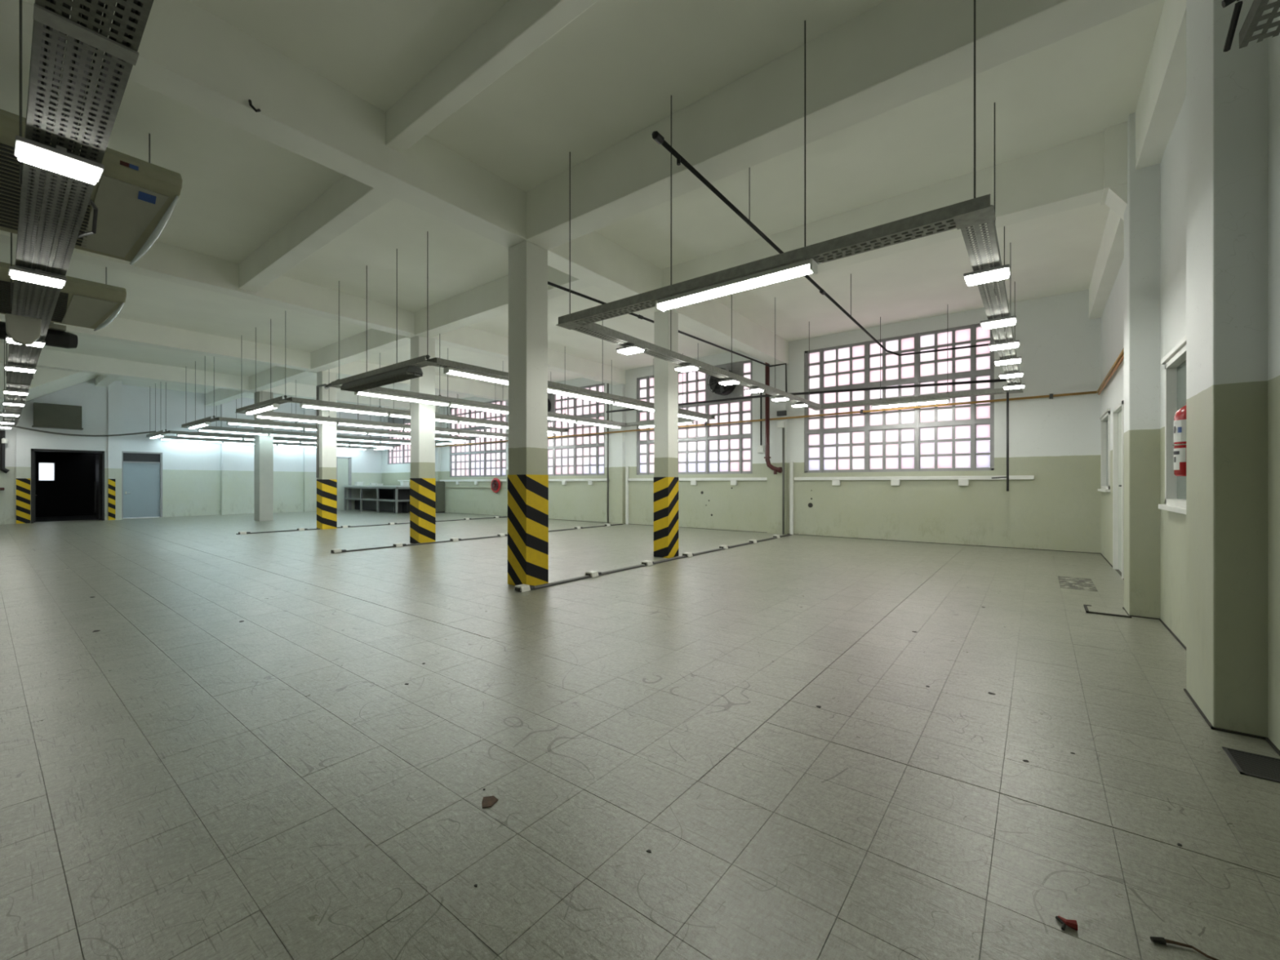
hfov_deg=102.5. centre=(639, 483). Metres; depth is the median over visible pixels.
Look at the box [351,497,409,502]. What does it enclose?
shelf
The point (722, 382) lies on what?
diffuser
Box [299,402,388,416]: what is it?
tube light
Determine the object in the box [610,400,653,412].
tube light
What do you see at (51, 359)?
ceiling beam
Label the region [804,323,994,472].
window
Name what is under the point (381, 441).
tube light
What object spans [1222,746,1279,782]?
floor grate
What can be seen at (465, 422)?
tube light
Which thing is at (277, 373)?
ceiling beam
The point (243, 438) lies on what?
tube light
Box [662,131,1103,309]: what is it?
ceiling beam
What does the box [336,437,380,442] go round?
tube light
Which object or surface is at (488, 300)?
ceiling beam
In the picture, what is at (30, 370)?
diffuser
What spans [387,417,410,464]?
window
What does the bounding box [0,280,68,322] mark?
grille
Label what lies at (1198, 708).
baseboard
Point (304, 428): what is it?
tube light
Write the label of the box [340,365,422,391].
light
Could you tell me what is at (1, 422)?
led light
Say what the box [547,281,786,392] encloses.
pipe
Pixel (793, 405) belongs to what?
diffuser
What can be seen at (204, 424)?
tube light
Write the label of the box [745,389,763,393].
diffuser
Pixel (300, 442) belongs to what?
tube light
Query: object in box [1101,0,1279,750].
wall
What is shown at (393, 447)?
tube light
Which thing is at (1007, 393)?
pipe
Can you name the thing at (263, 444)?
column
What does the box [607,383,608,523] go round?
pipe
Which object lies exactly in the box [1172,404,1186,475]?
fire extinguisher
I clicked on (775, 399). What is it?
diffuser
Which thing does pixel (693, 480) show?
duct
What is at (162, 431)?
tray
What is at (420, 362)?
tray
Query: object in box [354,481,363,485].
bin
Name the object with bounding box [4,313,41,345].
bell
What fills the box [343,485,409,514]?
work table
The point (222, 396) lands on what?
ceiling beam
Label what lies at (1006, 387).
diffuser
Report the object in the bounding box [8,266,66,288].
led light
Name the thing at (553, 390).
tube light
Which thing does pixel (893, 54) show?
ceiling beam
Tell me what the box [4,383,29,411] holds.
tray
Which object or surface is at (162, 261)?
ceiling beam
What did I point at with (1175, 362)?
window
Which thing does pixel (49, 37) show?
tray
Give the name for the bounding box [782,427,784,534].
pipe
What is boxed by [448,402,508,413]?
tube light
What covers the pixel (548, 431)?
tube light
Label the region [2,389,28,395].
led light
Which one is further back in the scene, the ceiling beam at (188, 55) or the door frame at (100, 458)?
the door frame at (100, 458)
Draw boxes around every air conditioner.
[0,108,182,265]
[0,259,77,348]
[0,262,126,331]
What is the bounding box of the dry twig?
[1150,936,1218,959]
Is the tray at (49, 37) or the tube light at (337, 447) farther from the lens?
the tube light at (337, 447)
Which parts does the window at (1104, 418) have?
sill, head trim, pane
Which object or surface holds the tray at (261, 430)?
on the cable tray at (207, 419)
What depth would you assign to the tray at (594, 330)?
7.98 m
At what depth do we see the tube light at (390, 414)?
14.34 m
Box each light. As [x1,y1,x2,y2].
[0,412,19,416]
[0,421,14,424]
[0,425,11,428]
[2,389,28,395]
[2,401,25,406]
[4,335,45,346]
[4,364,36,373]
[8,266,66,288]
[13,135,104,184]
[150,433,165,439]
[160,437,222,443]
[176,433,242,439]
[188,422,210,429]
[197,428,268,435]
[222,440,276,445]
[226,421,303,430]
[242,437,299,443]
[245,403,279,414]
[254,413,337,424]
[268,432,316,438]
[276,444,316,447]
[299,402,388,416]
[299,440,349,445]
[303,426,367,434]
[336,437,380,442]
[336,446,366,450]
[337,421,403,430]
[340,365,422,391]
[349,443,392,448]
[354,390,448,406]
[366,431,410,437]
[373,446,395,449]
[380,440,410,444]
[388,412,457,423]
[403,426,458,435]
[435,436,466,441]
[435,440,463,444]
[443,366,508,385]
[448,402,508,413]
[456,419,508,428]
[457,431,504,438]
[547,386,613,404]
[547,415,576,422]
[547,429,560,434]
[576,419,621,428]
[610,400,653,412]
[616,344,645,355]
[626,415,715,426]
[638,420,693,428]
[655,257,817,312]
[674,364,699,372]
[678,412,706,421]
[718,378,740,385]
[743,386,764,393]
[770,395,789,401]
[791,402,808,407]
[871,397,950,408]
[963,263,1010,285]
[980,315,1017,329]
[988,339,1019,351]
[993,356,1022,365]
[999,370,1023,378]
[1003,382,1025,389]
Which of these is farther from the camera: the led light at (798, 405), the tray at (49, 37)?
the led light at (798, 405)
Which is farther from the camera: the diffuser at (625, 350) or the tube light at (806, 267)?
the diffuser at (625, 350)
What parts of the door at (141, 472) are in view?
transom panel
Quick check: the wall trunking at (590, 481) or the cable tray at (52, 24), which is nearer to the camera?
the cable tray at (52, 24)
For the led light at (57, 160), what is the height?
0.081 m
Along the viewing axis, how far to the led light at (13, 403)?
12.20 m
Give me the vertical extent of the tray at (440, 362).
0.095 m
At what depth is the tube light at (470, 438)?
23.76 m
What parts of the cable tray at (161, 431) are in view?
hanging rod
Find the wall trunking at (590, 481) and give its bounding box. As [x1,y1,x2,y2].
[548,478,609,484]
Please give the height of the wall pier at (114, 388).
5.480 m
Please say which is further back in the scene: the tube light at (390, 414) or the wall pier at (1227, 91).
the tube light at (390, 414)
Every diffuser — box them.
[0,413,18,416]
[3,403,24,406]
[4,391,27,395]
[5,367,35,373]
[7,338,44,346]
[617,346,644,355]
[675,366,697,372]
[719,380,738,385]
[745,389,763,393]
[772,397,788,401]
[791,404,807,407]
[989,342,1018,351]
[995,359,1020,365]
[1000,373,1022,378]
[1004,385,1024,389]
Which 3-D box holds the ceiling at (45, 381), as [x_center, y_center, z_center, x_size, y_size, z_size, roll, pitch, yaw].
[-21.549,-2.800,15.291,4.700,2.500,7.800,0,0,38]
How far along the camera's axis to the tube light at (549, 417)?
14.96 m
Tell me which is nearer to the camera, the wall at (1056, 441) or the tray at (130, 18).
the tray at (130, 18)
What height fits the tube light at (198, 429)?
0.100 m
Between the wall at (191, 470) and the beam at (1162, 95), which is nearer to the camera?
the beam at (1162, 95)
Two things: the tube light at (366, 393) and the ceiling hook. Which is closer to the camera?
the ceiling hook
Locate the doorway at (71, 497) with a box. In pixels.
[35,451,101,521]
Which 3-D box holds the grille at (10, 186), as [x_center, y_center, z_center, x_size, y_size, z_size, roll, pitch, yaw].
[-6.225,-2.903,5.046,0.593,0.604,1.120,0,0,38]
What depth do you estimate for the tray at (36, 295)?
5.57 m
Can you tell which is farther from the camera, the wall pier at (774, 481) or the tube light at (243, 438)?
the tube light at (243, 438)
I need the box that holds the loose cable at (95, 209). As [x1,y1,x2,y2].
[77,199,97,238]
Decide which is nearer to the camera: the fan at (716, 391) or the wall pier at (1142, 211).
the wall pier at (1142, 211)
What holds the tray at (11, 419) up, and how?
on the cable tray at (52, 24)
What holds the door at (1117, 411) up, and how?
in the wall at (1173, 162)
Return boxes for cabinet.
[435,480,444,512]
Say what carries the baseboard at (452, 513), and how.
attached to the wall at (1056, 441)
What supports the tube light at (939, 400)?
attached to the cable tray at (975, 211)
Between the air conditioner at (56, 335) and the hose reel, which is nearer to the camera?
the air conditioner at (56, 335)
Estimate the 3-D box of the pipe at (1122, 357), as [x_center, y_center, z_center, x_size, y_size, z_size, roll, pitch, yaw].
[7.570,-1.815,8.177,0.030,0.062,5.600,0,0,38]
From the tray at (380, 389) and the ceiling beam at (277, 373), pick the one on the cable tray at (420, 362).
the tray at (380, 389)
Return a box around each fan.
[547,392,555,420]
[706,361,743,403]
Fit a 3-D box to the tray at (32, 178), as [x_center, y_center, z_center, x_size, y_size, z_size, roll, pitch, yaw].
[-4.561,-2.005,3.967,2.618,0.070,0.300,0,0,39]
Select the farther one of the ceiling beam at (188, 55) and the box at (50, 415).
the box at (50, 415)
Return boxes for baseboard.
[452,512,1099,553]
[1100,553,1279,755]
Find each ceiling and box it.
[0,0,1164,409]
[0,363,98,410]
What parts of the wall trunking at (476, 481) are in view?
rail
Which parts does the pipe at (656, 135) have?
hanging rod, hanging rod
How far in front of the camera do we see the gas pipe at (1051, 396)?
12.77 m
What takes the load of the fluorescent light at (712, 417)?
on the cable tray at (420, 362)
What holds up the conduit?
attached to the column at (326, 482)
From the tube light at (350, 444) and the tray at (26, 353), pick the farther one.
the tube light at (350, 444)
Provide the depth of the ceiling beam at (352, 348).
14.04 m
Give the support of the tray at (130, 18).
on the cable tray at (52, 24)
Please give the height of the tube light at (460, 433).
0.100 m
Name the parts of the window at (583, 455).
pane, pane, pane, pane, pane, pane, pane, pane, pane, pane, pane, pane, pane, pane, pane, pane, pane, pane, pane, pane, pane, pane, pane, pane, pane, pane, pane, pane, pane, pane, pane, pane, pane, pane, pane, pane, pane, pane, pane, pane, pane, pane, pane, pane, pane, pane, pane, pane, pane, pane, pane, pane, pane, pane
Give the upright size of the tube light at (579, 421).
0.100 m
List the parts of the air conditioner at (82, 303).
panel, trim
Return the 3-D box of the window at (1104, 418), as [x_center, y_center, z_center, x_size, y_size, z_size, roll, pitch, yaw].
[8.867,-0.590,9.747,0.170,1.500,1.490,0,0,38]
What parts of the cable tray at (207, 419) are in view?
hanging rod, hanging rod, hanging rod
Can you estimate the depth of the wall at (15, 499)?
18.71 m
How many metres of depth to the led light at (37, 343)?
6.88 m
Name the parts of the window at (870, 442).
pane, pane, pane, pane, pane, pane, pane, pane, pane, pane, pane, pane, pane, pane, pane, pane, pane, pane, pane, pane, pane, pane, pane, pane, pane, pane, pane, pane, pane, pane, pane, pane, pane, pane, pane, pane, pane, pane, pane, pane, pane, pane, pane, pane, pane, pane, pane, pane, pane, pane, pane, pane, pane, pane, pane, pane, pane, pane, pane, pane, pane, pane, pane, pane, pane, pane, pane, pane, pane, pane, pane, pane, pane, pane, pane, pane, pane, pane, pane, pane, pane, pane, pane, pane, pane, pane, pane, pane, pane, pane, pane, pane, pane, pane, pane, pane, pane, pane, pane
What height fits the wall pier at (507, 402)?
5.480 m
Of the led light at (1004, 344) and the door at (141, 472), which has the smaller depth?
the led light at (1004, 344)
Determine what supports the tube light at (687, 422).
attached to the cable tray at (420, 362)
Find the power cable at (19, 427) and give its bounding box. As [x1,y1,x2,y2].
[0,423,155,436]
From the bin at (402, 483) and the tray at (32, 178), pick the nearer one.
the tray at (32, 178)
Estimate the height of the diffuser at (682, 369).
0.025 m
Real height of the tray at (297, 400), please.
0.095 m
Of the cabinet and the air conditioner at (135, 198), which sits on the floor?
the cabinet
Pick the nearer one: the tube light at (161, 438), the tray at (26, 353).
the tray at (26, 353)
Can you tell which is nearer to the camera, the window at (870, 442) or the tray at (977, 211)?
the tray at (977, 211)
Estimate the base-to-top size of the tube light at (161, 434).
0.100 m
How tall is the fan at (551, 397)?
1.130 m
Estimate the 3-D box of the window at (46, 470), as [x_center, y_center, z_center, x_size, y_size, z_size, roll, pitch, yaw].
[-25.790,-0.500,22.317,0.170,0.840,0.520,0,0,38]
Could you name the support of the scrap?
on the floor
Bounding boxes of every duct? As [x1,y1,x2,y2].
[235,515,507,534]
[330,523,622,553]
[514,533,791,592]
[625,466,767,524]
[789,462,1034,534]
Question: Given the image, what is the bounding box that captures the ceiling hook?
[248,99,260,111]
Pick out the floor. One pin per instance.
(181, 778)
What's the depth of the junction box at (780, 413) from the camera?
14.52 m
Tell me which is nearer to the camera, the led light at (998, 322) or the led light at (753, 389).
the led light at (998, 322)
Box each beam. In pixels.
[0,0,788,364]
[0,230,625,385]
[0,313,508,401]
[0,342,437,413]
[95,374,119,386]
[205,388,253,406]
[239,175,395,292]
[248,365,316,391]
[311,328,410,371]
[386,0,598,152]
[413,265,592,337]
[525,0,1158,249]
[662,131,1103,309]
[1088,0,1186,319]
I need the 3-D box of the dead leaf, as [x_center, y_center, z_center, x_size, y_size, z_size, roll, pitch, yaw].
[-0.682,1.448,2.335,0.072,0.004,0.080,0,0,-12]
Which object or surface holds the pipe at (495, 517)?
on the floor
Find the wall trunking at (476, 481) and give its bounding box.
[440,479,506,488]
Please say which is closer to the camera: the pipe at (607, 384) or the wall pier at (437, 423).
the pipe at (607, 384)
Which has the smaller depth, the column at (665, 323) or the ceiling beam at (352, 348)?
the column at (665, 323)
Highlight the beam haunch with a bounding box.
[1100,120,1127,219]
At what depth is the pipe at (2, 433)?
17.96 m
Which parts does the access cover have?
plate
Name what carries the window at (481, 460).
in the wall at (1056, 441)
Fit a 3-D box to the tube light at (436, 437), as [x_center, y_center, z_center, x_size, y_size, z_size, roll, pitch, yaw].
[-8.268,-1.865,21.665,0.140,0.100,2.064,0,0,38]
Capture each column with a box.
[253,391,273,520]
[316,371,337,529]
[409,335,435,543]
[507,240,548,586]
[653,309,678,558]
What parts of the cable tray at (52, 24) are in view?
hanging rod, hanging rod, hanging rod, splice plate, hanging rod, splice plate, splice plate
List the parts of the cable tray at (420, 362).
corner plate, hanging rod, hanging rod, hanging rod, corner plate, hanging rod, hanging rod, hanging rod, hanging rod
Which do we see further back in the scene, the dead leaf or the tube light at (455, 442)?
the tube light at (455, 442)
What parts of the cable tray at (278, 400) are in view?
hanging rod, hanging rod, hanging rod, corner plate, hanging rod, hanging rod, hanging rod, hanging rod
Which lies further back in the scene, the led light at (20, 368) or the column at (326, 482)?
the column at (326, 482)
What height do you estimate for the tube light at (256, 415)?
0.100 m
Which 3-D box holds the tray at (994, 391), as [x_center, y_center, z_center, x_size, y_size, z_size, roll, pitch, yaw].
[6.281,-1.968,12.084,4.340,0.095,0.200,0,0,38]
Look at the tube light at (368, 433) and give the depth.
19.75 m
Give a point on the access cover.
(1088, 608)
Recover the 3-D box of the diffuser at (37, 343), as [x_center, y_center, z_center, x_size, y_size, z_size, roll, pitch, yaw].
[-8.215,-1.875,6.868,0.210,0.025,0.310,0,0,38]
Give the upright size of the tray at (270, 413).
0.095 m
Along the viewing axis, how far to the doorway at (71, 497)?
22.72 m
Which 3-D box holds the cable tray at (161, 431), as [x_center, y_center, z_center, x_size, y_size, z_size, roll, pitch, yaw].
[-16.489,-2.973,24.033,3.140,2.113,9.220,0,0,38]
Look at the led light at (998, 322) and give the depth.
5.91 m
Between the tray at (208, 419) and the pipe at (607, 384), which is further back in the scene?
the pipe at (607, 384)
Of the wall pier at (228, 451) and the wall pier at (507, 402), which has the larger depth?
the wall pier at (228, 451)
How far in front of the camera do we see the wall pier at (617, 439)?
18.35 m
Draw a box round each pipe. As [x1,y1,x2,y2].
[0,430,9,490]
[435,347,1124,447]
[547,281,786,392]
[606,378,1006,413]
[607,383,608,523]
[652,130,991,355]
[757,391,764,453]
[764,362,782,474]
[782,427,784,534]
[991,391,1008,491]
[1097,354,1124,395]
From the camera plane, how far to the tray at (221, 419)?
17.66 m
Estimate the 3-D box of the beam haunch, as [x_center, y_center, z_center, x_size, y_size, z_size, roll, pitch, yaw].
[5.494,-3.565,5.953,0.200,0.930,0.460,0,0,38]
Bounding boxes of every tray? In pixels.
[3,0,153,426]
[3,410,21,426]
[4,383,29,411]
[6,342,42,384]
[11,264,61,341]
[15,162,94,275]
[24,19,133,164]
[35,0,153,51]
[146,383,400,448]
[146,430,169,436]
[160,435,370,448]
[169,430,396,446]
[180,356,475,443]
[181,416,218,426]
[196,426,410,442]
[218,417,471,439]
[235,311,568,436]
[235,395,292,412]
[254,411,508,436]
[290,397,564,431]
[329,231,715,426]
[331,355,436,386]
[366,386,626,426]
[432,357,711,418]
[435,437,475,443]
[555,0,1022,410]
[558,194,991,325]
[572,322,821,408]
[817,387,1018,408]
[960,220,1022,391]
[1221,0,1279,52]
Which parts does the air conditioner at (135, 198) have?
panel, hanging rod, trim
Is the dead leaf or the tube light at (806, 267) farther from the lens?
the tube light at (806, 267)
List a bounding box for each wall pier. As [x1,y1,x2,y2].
[107,380,121,519]
[220,399,238,515]
[303,407,314,511]
[435,404,439,480]
[506,401,508,516]
[610,383,624,524]
[767,364,787,534]
[1124,112,1159,618]
[1186,0,1267,737]
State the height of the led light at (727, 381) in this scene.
0.081 m
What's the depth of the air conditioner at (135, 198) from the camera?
5.58 m
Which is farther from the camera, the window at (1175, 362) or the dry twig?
the window at (1175, 362)
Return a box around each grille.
[0,142,91,245]
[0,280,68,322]
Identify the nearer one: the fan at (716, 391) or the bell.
the bell
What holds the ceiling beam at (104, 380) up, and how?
attached to the ceiling at (612, 73)
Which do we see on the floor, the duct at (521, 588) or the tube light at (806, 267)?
the duct at (521, 588)
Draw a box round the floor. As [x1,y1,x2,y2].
[0,509,1279,959]
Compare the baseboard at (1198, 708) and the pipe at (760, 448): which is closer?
the baseboard at (1198, 708)
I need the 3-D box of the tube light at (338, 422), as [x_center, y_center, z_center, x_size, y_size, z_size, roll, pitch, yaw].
[-8.744,-1.865,16.721,0.140,0.100,2.064,0,0,38]
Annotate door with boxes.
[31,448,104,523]
[121,451,162,518]
[336,457,351,510]
[1112,400,1124,579]
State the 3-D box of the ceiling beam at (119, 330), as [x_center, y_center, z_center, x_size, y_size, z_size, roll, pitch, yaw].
[-11.354,-3.780,14.575,0.400,0.520,19.150,0,0,38]
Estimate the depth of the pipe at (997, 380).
13.05 m
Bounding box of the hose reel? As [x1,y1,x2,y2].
[490,477,500,493]
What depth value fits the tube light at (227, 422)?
16.58 m
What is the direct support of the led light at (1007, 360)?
attached to the cable tray at (975, 211)
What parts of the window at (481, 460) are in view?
pane, pane, pane, pane, pane, pane, pane, pane, pane, pane, pane, pane, pane, pane, pane, pane, pane, pane, pane, pane, pane, pane, pane, pane, pane, pane, pane, pane, pane, pane, pane, pane, pane, pane, pane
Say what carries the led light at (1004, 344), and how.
attached to the cable tray at (975, 211)
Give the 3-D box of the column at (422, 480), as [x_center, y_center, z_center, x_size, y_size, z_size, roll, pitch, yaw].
[-5.272,-1.035,12.466,0.408,4.970,0.428,0,0,38]
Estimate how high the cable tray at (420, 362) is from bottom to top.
2.113 m
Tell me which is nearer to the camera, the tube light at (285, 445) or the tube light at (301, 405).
the tube light at (301, 405)
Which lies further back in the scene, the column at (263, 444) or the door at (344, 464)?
the door at (344, 464)
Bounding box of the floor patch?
[1057,576,1097,591]
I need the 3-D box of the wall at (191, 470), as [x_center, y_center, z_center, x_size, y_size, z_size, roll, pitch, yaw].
[-18.153,-1.290,25.150,0.300,5.480,11.350,0,0,38]
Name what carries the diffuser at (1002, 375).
attached to the led light at (1011, 374)
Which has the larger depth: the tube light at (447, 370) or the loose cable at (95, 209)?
the tube light at (447, 370)
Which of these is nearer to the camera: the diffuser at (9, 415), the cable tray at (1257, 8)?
the cable tray at (1257, 8)
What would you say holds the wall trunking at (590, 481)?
attached to the wall at (1056, 441)
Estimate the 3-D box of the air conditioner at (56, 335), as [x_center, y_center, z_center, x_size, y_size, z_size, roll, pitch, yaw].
[-11.134,-3.237,8.321,0.396,1.575,2.734,0,0,38]
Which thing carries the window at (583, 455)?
in the wall at (1056, 441)
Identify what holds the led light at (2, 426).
attached to the cable tray at (52, 24)
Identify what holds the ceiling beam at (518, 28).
attached to the ceiling at (612, 73)
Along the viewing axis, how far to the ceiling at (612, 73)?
6.30 m
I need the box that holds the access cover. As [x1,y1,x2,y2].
[1083,604,1131,617]
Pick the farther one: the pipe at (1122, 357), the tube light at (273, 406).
the tube light at (273, 406)
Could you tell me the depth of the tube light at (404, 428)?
18.68 m
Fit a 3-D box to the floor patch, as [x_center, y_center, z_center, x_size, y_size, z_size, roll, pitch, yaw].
[6.324,1.453,7.441,0.382,0.005,1.160,0,0,38]
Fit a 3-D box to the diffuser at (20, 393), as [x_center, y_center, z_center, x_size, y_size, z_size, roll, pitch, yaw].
[-13.031,-1.875,10.726,0.210,0.025,0.310,0,0,38]
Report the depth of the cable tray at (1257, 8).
2.20 m
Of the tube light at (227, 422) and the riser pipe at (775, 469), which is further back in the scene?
the tube light at (227, 422)
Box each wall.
[0,378,107,524]
[121,384,381,516]
[381,288,1101,553]
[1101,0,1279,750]
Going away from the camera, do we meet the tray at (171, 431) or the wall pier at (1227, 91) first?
the wall pier at (1227, 91)
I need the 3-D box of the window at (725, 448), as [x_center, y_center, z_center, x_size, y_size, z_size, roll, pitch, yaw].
[1.651,-1.990,16.705,4.400,3.400,0.120,0,0,38]
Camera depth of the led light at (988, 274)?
4.57 m
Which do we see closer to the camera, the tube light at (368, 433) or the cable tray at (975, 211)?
the cable tray at (975, 211)
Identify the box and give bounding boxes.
[31,402,83,430]
[777,410,786,428]
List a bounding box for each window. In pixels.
[37,462,55,481]
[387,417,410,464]
[449,400,506,477]
[547,382,604,475]
[636,360,752,475]
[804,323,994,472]
[1097,408,1110,492]
[1158,335,1186,515]
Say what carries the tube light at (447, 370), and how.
attached to the cable tray at (420, 362)
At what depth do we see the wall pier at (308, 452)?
26.23 m
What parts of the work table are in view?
leg, leg, rail, rail, leg, panel, leg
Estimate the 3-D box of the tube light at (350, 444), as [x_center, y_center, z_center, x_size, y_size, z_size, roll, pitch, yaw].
[-13.408,-1.865,25.644,0.140,0.100,2.064,0,0,38]
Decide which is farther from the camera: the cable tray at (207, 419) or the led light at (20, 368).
the cable tray at (207, 419)
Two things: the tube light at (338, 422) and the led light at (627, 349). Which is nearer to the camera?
the led light at (627, 349)
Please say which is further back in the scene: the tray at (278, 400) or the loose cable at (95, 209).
the tray at (278, 400)
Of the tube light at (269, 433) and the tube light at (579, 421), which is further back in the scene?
the tube light at (269, 433)
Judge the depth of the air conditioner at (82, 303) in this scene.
8.81 m
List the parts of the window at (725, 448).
pane, pane, pane, pane, pane, pane, pane, pane, pane, pane, pane, pane, pane, pane, pane, pane, pane, pane, pane, pane, pane, pane, pane, pane, pane, pane, pane, pane, pane, pane, pane, pane, pane, pane, pane, pane, pane, pane, pane, pane, pane, pane, pane, pane, pane, pane, pane, pane, pane, pane, pane, pane, pane, pane, pane, pane, pane, pane, pane, pane, pane, pane, pane, pane, pane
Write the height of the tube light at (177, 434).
0.100 m
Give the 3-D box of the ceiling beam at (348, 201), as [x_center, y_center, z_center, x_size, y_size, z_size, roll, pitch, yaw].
[-5.070,-3.810,7.826,5.600,0.460,0.270,0,0,38]
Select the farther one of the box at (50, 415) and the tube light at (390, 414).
the box at (50, 415)
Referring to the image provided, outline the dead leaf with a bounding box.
[481,795,497,808]
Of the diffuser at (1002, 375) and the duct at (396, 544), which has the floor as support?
the duct at (396, 544)
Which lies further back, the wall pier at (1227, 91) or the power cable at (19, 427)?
the power cable at (19, 427)
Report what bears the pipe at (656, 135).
hanging from the ceiling at (612, 73)
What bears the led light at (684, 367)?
attached to the cable tray at (975, 211)
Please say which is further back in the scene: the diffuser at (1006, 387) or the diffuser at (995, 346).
the diffuser at (1006, 387)
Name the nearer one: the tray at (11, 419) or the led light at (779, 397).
the led light at (779, 397)
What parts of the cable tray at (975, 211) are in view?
corner plate, hanging rod, hanging rod, hanging rod, hanging rod, hanging rod, hanging rod, hanging rod, hanging rod, corner plate, hanging rod, hanging rod, hanging rod, hanging rod, corner plate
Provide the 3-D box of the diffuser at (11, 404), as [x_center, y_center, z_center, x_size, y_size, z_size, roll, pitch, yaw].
[-14.952,-1.875,12.264,0.210,0.025,0.310,0,0,38]
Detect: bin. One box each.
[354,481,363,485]
[400,481,409,485]
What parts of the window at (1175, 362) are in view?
sill, head trim, frame, pane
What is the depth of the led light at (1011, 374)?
8.79 m
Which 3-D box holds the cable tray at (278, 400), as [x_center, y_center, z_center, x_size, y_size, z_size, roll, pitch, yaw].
[-6.822,-2.973,16.549,3.490,2.113,9.220,0,0,38]
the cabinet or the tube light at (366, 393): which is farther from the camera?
the cabinet
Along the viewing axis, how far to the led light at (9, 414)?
14.13 m
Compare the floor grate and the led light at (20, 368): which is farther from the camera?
the led light at (20, 368)
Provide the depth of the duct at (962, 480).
12.93 m
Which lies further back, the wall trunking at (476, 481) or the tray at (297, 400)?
the wall trunking at (476, 481)
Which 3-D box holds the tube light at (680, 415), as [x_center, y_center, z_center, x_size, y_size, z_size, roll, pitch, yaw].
[1.284,-1.865,14.270,0.140,0.100,2.064,0,0,38]
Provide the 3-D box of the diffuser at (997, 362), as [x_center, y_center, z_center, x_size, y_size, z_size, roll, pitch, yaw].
[5.623,-1.847,7.851,0.310,0.025,0.210,0,0,38]
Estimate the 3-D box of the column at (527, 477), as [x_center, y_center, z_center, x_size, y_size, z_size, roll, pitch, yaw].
[-1.611,-0.960,7.394,0.408,4.820,0.408,0,0,38]
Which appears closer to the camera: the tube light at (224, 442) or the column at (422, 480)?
the column at (422, 480)
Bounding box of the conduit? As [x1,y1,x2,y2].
[316,379,337,477]
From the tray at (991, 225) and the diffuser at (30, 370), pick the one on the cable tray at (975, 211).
the tray at (991, 225)
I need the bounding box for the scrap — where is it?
[1055,915,1077,930]
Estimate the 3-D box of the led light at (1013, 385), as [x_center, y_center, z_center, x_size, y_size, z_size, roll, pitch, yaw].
[7.220,-1.875,9.915,0.340,0.081,0.240,0,0,38]
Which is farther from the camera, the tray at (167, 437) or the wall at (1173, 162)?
the tray at (167, 437)

